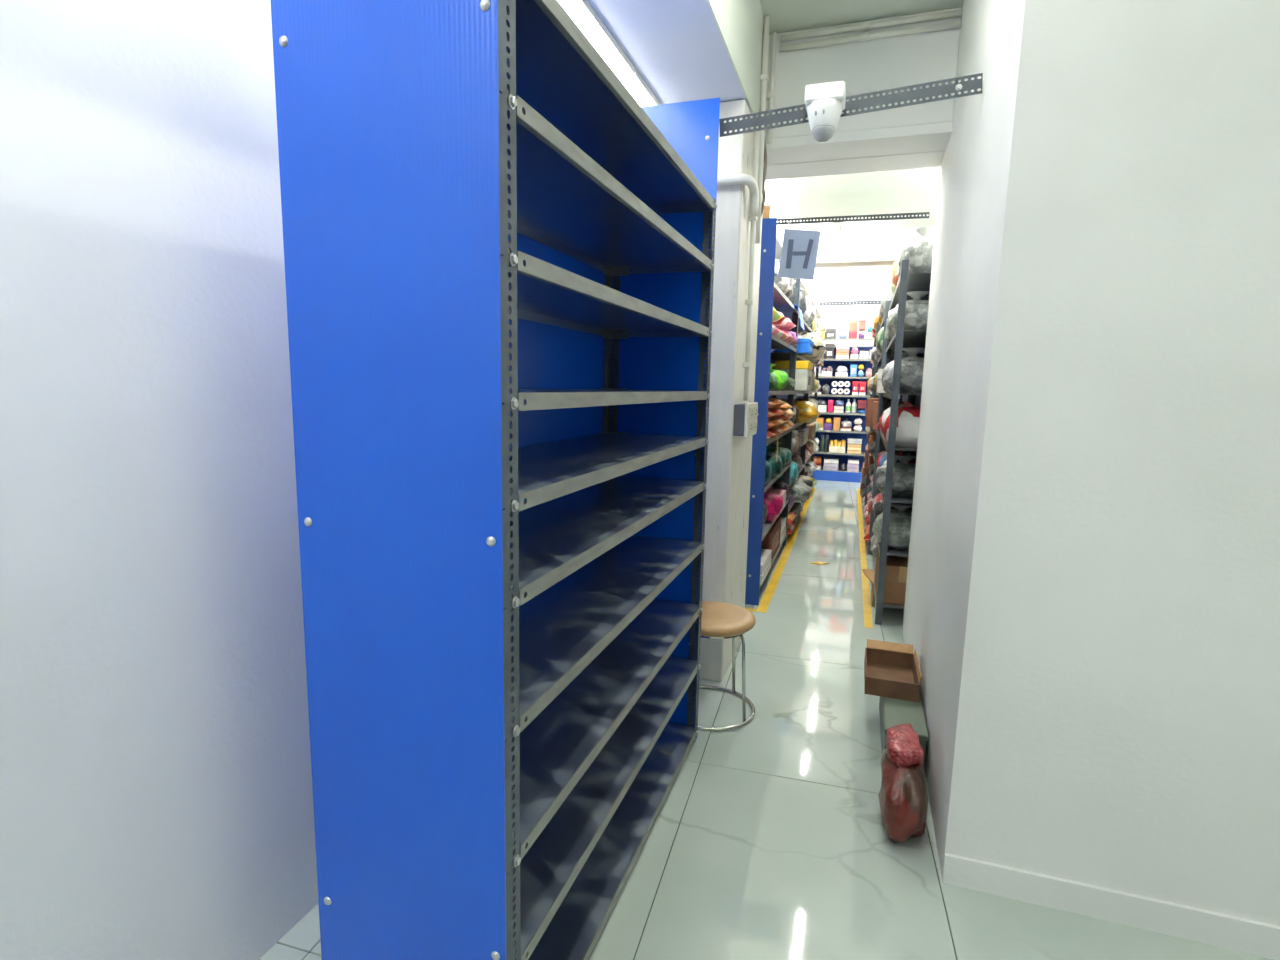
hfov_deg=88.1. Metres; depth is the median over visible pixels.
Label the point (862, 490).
plastic bag
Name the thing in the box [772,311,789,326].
packet
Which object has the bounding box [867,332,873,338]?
lidded box
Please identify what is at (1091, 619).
wall
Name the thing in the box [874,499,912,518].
plastic bag
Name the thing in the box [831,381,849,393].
pack
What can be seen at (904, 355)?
plastic bag
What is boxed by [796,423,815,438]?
carton
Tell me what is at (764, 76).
conduit
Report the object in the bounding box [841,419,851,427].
plastic bag
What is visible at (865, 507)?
packet
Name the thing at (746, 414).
electrical box
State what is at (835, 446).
display tray
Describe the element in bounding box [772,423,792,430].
packet
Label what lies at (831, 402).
lidded box
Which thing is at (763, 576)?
pack
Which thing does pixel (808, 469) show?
plastic bag
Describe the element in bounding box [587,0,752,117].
ceiling
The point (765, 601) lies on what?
tape
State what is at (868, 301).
rail
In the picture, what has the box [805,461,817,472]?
packet
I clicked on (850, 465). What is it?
pack
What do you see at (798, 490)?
plastic bag
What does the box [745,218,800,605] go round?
shelving rack
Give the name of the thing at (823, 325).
plastic bag
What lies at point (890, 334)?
plastic bag
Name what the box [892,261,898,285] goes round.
plastic bag
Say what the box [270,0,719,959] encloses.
shelving rack
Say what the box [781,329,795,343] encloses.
packet
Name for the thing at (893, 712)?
crate
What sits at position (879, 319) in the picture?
plastic bag
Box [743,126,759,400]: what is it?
conduit
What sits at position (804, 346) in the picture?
lidded box
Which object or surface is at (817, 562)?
scrap
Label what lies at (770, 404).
packet
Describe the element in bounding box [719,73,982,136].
rail
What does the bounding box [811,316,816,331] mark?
plastic bag
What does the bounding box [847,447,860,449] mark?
pack
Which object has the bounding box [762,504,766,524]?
plastic bag
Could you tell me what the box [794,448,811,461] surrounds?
packet
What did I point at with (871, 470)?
plastic bag
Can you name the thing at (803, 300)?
plastic bag
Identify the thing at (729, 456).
wall
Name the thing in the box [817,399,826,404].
plastic bag
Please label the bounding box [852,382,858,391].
lidded box
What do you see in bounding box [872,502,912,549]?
plastic bag
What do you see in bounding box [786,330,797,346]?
plastic bag
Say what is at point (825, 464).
pack
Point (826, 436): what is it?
jar
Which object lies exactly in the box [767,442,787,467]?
plastic bag
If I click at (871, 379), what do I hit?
plastic bag
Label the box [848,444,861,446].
pack
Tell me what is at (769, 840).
floor
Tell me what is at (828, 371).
display tray
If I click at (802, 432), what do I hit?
pack
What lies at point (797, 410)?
plastic bag
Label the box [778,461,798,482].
plastic bag
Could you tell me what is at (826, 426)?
lidded box
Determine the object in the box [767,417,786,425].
packet
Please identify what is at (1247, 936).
baseboard
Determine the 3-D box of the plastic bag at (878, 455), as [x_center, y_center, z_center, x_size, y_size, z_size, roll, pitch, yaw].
[2.066,-0.166,5.354,0.300,0.238,0.470,4,9,18]
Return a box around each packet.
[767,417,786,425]
[767,421,775,428]
[767,427,785,435]
[767,431,776,438]
[768,398,785,406]
[768,400,777,407]
[768,408,786,415]
[768,411,777,417]
[771,403,791,410]
[772,306,782,321]
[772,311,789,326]
[772,323,781,335]
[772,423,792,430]
[773,413,792,420]
[776,327,789,339]
[777,318,795,329]
[778,512,796,524]
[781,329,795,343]
[784,420,795,426]
[785,409,795,415]
[787,523,795,534]
[794,401,820,422]
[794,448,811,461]
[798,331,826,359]
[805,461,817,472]
[825,418,831,423]
[837,366,846,371]
[838,330,847,338]
[851,347,858,353]
[853,424,861,430]
[854,418,862,423]
[857,370,863,376]
[858,330,864,338]
[863,503,868,517]
[863,524,869,542]
[865,368,871,376]
[866,491,871,502]
[869,475,872,486]
[870,535,877,551]
[871,493,881,510]
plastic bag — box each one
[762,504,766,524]
[764,461,771,483]
[764,486,783,521]
[766,445,782,478]
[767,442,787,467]
[769,372,776,390]
[770,364,788,390]
[771,479,788,499]
[774,259,782,283]
[774,442,791,464]
[776,259,793,298]
[776,369,789,390]
[777,278,790,293]
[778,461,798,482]
[780,399,795,422]
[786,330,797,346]
[786,377,795,390]
[786,400,798,423]
[788,494,792,506]
[789,280,806,313]
[789,478,810,501]
[791,454,801,468]
[800,288,811,320]
[800,440,813,453]
[805,295,814,325]
[805,463,811,475]
[809,476,816,487]
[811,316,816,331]
[813,421,820,431]
[814,379,819,389]
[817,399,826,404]
[820,320,825,330]
[822,382,829,394]
[835,398,843,405]
[840,462,845,470]
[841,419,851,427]
[861,489,864,497]
[862,474,866,485]
[865,514,869,525]
[867,377,871,391]
[867,485,870,492]
[868,501,870,513]
[869,442,902,456]
[869,464,873,475]
[870,347,874,361]
[870,377,872,388]
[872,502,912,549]
[873,314,877,330]
[873,372,877,389]
[873,546,877,566]
[874,348,880,359]
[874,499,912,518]
[875,455,915,498]
[876,451,885,464]
[877,309,881,324]
[878,723,927,842]
[879,300,884,318]
[882,286,892,308]
[882,348,924,393]
[882,353,908,392]
[885,328,890,342]
[886,291,929,333]
[887,329,893,338]
[891,273,895,294]
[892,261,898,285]
[897,226,934,277]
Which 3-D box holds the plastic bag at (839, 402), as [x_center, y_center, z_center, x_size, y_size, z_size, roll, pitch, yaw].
[3.165,-1.235,10.518,0.138,0.120,0.216,4,9,18]
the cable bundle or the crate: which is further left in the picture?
the cable bundle
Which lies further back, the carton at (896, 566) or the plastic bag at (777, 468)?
the plastic bag at (777, 468)
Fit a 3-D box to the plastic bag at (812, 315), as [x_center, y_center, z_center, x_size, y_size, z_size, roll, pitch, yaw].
[1.720,-1.823,7.120,0.330,0.310,0.485,4,9,18]
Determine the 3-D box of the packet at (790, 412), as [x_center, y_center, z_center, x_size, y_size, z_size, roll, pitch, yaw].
[1.217,-0.593,5.799,0.282,0.090,0.364,4,9,17]
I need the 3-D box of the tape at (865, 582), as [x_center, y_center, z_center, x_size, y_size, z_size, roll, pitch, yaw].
[2.317,0.522,6.929,0.052,0.001,6.041,4,9,17]
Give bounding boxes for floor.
[259,480,1271,959]
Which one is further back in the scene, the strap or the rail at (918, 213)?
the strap
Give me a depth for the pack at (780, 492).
5.56 m
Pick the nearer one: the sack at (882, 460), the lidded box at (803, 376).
the sack at (882, 460)
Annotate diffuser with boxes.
[620,77,654,106]
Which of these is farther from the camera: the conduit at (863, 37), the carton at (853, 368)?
the carton at (853, 368)
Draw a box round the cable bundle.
[761,140,766,216]
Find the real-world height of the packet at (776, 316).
0.104 m
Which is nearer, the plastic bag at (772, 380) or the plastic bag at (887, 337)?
the plastic bag at (772, 380)
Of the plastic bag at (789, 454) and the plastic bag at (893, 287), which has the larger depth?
the plastic bag at (789, 454)
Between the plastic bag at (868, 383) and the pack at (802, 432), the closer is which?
the pack at (802, 432)
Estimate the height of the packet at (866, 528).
0.150 m
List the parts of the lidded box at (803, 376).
lid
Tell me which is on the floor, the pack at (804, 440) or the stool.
the stool
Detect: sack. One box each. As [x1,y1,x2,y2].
[796,397,817,409]
[797,475,812,486]
[806,438,816,450]
[876,327,905,353]
[877,450,915,467]
[880,401,919,447]
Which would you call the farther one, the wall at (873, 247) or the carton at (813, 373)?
the carton at (813, 373)
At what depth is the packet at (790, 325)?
5.09 m
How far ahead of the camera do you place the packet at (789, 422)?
5.69 m
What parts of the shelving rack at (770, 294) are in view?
panel, shelf, shelf, shelf, shelf, post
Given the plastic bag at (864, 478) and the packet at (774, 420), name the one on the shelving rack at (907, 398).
the plastic bag at (864, 478)
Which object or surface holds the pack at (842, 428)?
on the shelving rack at (827, 475)
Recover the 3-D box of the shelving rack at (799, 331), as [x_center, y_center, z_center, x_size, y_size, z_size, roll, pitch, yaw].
[2.068,-0.864,8.820,0.425,2.200,1.890,4,9,18]
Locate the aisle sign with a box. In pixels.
[778,223,820,279]
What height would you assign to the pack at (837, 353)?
0.047 m
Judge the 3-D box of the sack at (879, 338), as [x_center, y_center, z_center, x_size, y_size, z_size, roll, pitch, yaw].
[2.271,-1.267,5.934,0.295,0.281,0.579,4,9,18]
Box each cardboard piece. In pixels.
[762,205,771,218]
[862,569,873,606]
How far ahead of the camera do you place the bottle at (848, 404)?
10.45 m
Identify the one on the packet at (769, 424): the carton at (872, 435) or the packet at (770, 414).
the packet at (770, 414)
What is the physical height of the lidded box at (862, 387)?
0.160 m
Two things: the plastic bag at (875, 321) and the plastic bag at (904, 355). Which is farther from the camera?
the plastic bag at (875, 321)
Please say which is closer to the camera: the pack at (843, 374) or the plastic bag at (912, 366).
the plastic bag at (912, 366)
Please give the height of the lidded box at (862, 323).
0.140 m
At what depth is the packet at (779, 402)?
4.84 m
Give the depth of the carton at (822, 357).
9.17 m
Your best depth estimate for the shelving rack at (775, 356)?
6.87 m
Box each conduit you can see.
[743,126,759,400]
[755,15,769,243]
[766,32,776,142]
[780,9,961,41]
[780,21,961,51]
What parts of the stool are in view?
seat, leg, leg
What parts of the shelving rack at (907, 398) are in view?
post, post, panel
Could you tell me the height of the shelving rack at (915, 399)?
2.200 m
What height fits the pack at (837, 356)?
0.052 m
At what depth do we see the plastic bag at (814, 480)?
9.34 m
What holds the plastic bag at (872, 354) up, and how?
on the shelving rack at (907, 398)
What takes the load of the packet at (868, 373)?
on the shelving rack at (827, 475)
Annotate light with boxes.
[558,0,634,76]
[618,69,660,106]
[834,223,839,239]
[836,270,840,284]
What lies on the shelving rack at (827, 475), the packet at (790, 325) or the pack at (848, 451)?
the pack at (848, 451)
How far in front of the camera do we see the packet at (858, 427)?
10.40 m
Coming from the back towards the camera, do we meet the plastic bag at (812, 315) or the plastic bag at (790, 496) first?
the plastic bag at (812, 315)
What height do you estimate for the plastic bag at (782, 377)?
0.196 m
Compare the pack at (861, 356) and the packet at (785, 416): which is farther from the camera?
the pack at (861, 356)
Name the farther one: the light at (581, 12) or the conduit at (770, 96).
the conduit at (770, 96)
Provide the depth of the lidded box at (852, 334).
10.23 m
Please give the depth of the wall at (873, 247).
7.34 m
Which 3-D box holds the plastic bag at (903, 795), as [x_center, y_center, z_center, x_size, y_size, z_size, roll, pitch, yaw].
[0.896,1.024,2.256,0.150,0.270,0.414,4,9,18]
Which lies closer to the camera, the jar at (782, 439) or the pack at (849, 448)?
the jar at (782, 439)
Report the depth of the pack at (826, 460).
10.58 m
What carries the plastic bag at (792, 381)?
on the shelving rack at (770, 294)
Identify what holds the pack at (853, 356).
on the shelving rack at (827, 475)
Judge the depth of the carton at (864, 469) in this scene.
8.27 m
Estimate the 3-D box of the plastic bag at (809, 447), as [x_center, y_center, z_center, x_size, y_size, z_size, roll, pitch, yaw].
[2.173,-0.427,8.850,0.300,0.209,0.568,4,9,18]
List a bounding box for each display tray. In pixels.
[821,366,832,375]
[829,439,845,452]
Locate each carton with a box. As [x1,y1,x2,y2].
[761,517,780,560]
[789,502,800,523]
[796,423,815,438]
[811,371,814,390]
[816,417,823,427]
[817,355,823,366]
[818,405,826,411]
[820,331,825,338]
[833,417,840,430]
[850,365,856,376]
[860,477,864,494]
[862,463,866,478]
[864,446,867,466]
[864,639,921,701]
[865,398,900,426]
[868,432,875,452]
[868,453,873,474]
[872,401,903,429]
[875,547,907,604]
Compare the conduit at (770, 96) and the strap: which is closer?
the conduit at (770, 96)
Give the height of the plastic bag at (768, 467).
0.240 m
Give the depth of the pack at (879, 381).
5.14 m
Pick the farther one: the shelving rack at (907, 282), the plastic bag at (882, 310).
the plastic bag at (882, 310)
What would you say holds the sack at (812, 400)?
on the shelving rack at (799, 331)
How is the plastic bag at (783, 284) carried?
on the shelving rack at (770, 294)
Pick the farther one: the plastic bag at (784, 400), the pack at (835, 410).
the pack at (835, 410)
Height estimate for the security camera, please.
0.177 m
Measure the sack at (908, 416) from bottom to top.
0.278 m
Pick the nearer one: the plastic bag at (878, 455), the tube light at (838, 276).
the plastic bag at (878, 455)
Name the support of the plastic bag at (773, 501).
on the shelving rack at (770, 294)
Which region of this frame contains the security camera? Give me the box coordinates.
[804,81,845,141]
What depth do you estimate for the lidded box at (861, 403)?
10.31 m
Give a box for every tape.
[756,488,815,612]
[857,489,872,627]
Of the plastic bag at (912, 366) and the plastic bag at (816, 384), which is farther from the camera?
the plastic bag at (816, 384)
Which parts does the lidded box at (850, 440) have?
lid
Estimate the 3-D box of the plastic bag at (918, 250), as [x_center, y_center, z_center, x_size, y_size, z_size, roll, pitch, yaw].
[1.742,-1.385,4.066,0.291,0.307,0.485,4,9,18]
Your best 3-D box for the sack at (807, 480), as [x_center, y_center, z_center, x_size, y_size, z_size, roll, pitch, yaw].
[1.785,0.028,7.527,0.357,0.186,0.478,4,9,18]
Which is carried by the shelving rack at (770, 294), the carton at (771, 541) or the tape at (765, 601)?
the carton at (771, 541)
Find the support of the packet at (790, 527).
on the shelving rack at (775, 356)
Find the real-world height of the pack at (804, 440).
0.080 m
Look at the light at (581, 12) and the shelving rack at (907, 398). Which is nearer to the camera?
the light at (581, 12)
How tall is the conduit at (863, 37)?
0.028 m
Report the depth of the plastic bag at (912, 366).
4.02 m
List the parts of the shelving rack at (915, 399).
post, post, shelf, shelf, post, panel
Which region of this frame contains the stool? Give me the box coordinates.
[698,601,755,730]
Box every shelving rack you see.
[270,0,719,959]
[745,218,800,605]
[769,303,812,536]
[776,330,820,501]
[794,339,873,482]
[864,322,910,505]
[868,301,924,554]
[871,260,930,624]
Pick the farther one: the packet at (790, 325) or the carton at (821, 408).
the carton at (821, 408)
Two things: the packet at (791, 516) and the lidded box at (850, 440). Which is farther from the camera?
the lidded box at (850, 440)
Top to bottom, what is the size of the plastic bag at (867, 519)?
0.160 m
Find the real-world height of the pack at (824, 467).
0.058 m
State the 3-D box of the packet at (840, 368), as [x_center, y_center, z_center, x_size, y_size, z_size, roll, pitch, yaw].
[3.192,-1.752,10.457,0.184,0.106,0.254,4,9,18]
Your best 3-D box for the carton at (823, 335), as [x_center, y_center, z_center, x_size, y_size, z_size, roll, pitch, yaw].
[2.878,-2.292,10.505,0.123,0.117,0.280,4,9,18]
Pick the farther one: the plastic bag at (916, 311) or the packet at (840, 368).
the packet at (840, 368)
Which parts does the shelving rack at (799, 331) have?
panel, post, post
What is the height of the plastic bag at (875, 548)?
0.249 m
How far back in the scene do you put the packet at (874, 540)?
5.36 m
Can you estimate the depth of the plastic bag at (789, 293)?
5.11 m
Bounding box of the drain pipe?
[717,174,758,216]
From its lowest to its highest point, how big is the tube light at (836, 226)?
0.100 m
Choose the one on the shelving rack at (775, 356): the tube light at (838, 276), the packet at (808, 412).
the packet at (808, 412)
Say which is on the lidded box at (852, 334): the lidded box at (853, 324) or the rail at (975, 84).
the lidded box at (853, 324)
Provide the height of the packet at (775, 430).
0.062 m
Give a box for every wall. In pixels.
[0,0,318,959]
[700,100,763,681]
[706,0,763,116]
[815,226,934,267]
[816,279,890,346]
[902,0,1279,925]
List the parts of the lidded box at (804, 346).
lid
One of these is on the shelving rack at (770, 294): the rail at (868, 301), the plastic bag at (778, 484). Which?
the plastic bag at (778, 484)
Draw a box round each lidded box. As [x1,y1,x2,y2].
[774,361,812,390]
[775,339,813,354]
[824,423,832,429]
[825,344,834,358]
[826,329,836,338]
[828,400,833,412]
[848,331,857,338]
[848,438,861,443]
[849,320,857,330]
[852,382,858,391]
[858,320,865,330]
[858,400,865,408]
[859,382,865,391]
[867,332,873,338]
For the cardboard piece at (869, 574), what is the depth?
4.58 m
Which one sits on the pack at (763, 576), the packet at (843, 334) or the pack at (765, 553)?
the pack at (765, 553)
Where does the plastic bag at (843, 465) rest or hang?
on the shelving rack at (827, 475)
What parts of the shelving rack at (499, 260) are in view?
panel, post, panel, shelf, shelf, shelf, shelf, shelf, shelf, shelf, shelf, shelf, shelf, post, panel, post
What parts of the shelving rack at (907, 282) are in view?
post, shelf, post, shelf, shelf, shelf, shelf, shelf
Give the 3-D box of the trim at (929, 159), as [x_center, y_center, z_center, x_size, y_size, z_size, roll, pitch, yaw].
[0.815,-2.015,3.728,1.670,0.532,0.260,4,9,18]
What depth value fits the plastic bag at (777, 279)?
4.29 m
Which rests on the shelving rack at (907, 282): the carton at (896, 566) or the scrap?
the carton at (896, 566)
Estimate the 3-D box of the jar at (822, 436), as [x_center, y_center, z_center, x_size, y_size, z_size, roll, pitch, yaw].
[2.941,-0.593,10.672,0.058,0.266,0.057,4,9,18]
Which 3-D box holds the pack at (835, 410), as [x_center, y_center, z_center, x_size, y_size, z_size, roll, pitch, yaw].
[3.164,-1.099,10.539,0.146,0.050,0.220,4,9,18]
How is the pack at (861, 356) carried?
on the shelving rack at (827, 475)
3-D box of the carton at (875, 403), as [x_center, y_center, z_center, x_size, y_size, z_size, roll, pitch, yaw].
[2.277,-0.586,6.024,0.300,0.248,0.581,4,9,18]
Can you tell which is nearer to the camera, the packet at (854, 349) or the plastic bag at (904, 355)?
the plastic bag at (904, 355)
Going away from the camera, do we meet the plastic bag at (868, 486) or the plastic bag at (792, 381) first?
the plastic bag at (792, 381)
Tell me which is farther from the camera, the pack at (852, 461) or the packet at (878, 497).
the pack at (852, 461)
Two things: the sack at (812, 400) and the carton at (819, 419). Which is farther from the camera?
the carton at (819, 419)
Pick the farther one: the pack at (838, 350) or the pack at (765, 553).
the pack at (838, 350)
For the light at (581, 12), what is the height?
0.033 m
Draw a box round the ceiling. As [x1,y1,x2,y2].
[760,0,963,280]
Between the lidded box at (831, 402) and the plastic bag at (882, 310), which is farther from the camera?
the lidded box at (831, 402)
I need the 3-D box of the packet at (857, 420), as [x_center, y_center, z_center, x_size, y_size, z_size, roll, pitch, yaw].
[3.453,-0.934,10.475,0.132,0.095,0.243,4,9,19]
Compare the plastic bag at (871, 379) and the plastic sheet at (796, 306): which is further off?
the plastic bag at (871, 379)
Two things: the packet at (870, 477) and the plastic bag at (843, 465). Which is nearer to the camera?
the packet at (870, 477)
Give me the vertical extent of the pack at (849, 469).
0.063 m
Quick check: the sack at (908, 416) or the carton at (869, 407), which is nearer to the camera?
the sack at (908, 416)
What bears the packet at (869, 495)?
on the shelving rack at (915, 399)
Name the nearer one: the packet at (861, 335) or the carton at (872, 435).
the carton at (872, 435)
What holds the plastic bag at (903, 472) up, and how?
on the shelving rack at (907, 282)
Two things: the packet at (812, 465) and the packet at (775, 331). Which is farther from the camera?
the packet at (812, 465)
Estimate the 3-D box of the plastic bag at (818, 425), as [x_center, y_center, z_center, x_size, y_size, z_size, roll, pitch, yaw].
[2.403,-0.775,9.354,0.295,0.186,0.579,4,9,18]
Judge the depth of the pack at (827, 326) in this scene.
10.31 m
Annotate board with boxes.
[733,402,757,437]
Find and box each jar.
[773,433,796,452]
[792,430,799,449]
[820,435,824,451]
[824,435,828,451]
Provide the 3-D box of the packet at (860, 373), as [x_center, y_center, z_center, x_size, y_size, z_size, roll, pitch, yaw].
[3.455,-1.669,10.362,0.097,0.108,0.220,4,9,18]
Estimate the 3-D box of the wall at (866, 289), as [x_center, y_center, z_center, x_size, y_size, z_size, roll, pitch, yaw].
[4.537,-1.565,10.547,4.350,3.200,0.100,4,9,18]
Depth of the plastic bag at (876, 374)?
5.90 m
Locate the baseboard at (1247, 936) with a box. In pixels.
[942,853,1279,959]
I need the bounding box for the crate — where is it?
[879,693,928,768]
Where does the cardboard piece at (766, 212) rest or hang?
on the shelving rack at (770, 294)
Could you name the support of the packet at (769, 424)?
on the packet at (769, 434)
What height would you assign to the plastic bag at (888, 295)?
0.308 m
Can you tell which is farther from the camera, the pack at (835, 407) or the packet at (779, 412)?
the pack at (835, 407)
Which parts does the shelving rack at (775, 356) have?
panel, shelf, post, shelf, post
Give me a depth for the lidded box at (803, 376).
6.02 m
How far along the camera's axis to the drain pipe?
2.94 m
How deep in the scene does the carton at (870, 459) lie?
6.99 m
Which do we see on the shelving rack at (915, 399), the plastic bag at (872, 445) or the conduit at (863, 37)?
the plastic bag at (872, 445)
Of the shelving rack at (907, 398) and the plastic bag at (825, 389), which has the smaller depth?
the shelving rack at (907, 398)
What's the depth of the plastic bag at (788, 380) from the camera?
5.26 m
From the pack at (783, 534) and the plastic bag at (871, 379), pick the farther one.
the plastic bag at (871, 379)
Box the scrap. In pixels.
[810,561,828,564]
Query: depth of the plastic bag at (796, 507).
6.90 m
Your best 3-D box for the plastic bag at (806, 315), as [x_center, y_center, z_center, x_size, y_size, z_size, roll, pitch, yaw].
[1.562,-1.759,6.650,0.330,0.308,0.485,4,9,18]
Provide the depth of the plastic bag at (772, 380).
4.41 m
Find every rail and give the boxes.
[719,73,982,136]
[777,212,929,224]
[820,300,881,305]
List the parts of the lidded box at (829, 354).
lid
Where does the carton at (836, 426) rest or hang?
on the shelving rack at (827, 475)
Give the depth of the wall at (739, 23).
2.77 m
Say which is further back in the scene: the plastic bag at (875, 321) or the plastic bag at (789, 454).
the plastic bag at (875, 321)
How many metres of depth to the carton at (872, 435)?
6.40 m
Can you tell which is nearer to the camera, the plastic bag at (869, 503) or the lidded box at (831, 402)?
the plastic bag at (869, 503)
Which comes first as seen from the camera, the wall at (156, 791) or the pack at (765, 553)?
the wall at (156, 791)
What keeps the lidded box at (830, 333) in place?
on the shelving rack at (827, 475)
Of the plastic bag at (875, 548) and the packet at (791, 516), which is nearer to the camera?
the plastic bag at (875, 548)
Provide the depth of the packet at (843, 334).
10.30 m
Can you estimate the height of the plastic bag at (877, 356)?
0.213 m
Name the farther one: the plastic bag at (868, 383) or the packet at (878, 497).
the plastic bag at (868, 383)
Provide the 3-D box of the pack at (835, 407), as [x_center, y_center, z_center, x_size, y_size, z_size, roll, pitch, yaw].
[3.165,-1.150,10.532,0.141,0.050,0.220,4,9,19]
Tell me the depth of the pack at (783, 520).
5.88 m
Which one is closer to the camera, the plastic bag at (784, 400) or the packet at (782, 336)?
the packet at (782, 336)
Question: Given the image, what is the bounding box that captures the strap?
[772,436,777,462]
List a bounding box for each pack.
[760,549,771,574]
[760,559,771,584]
[768,489,786,500]
[780,517,786,535]
[780,526,785,543]
[794,428,808,436]
[800,435,807,444]
[823,466,838,470]
[824,458,838,462]
[824,462,838,466]
[826,325,835,328]
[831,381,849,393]
[834,406,843,409]
[834,409,843,412]
[835,372,847,376]
[836,349,848,351]
[836,352,848,354]
[836,355,848,358]
[841,427,851,430]
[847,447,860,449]
[847,450,860,453]
[847,463,858,467]
[847,467,858,471]
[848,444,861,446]
[848,459,858,463]
[850,354,857,358]
[859,354,868,358]
[876,378,885,392]
[877,367,883,378]
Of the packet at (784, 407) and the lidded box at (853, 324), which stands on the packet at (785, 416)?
the packet at (784, 407)
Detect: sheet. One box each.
[794,305,803,329]
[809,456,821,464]
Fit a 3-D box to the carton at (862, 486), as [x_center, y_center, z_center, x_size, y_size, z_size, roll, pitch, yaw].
[3.189,0.088,9.100,0.300,0.161,0.581,4,9,18]
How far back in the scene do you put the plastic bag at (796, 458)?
7.17 m
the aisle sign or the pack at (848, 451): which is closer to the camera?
the aisle sign
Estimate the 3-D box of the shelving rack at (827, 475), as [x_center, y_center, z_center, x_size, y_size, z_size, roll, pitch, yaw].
[3.251,-1.373,10.571,1.520,2.760,0.428,4,9,18]
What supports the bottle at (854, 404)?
on the shelving rack at (827, 475)
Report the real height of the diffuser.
0.008 m
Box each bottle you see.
[845,399,850,412]
[851,399,856,412]
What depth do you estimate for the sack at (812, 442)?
9.21 m
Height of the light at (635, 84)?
0.033 m
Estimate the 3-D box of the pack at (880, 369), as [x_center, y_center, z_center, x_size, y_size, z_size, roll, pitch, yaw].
[2.065,-0.853,5.306,0.300,0.084,0.485,4,9,18]

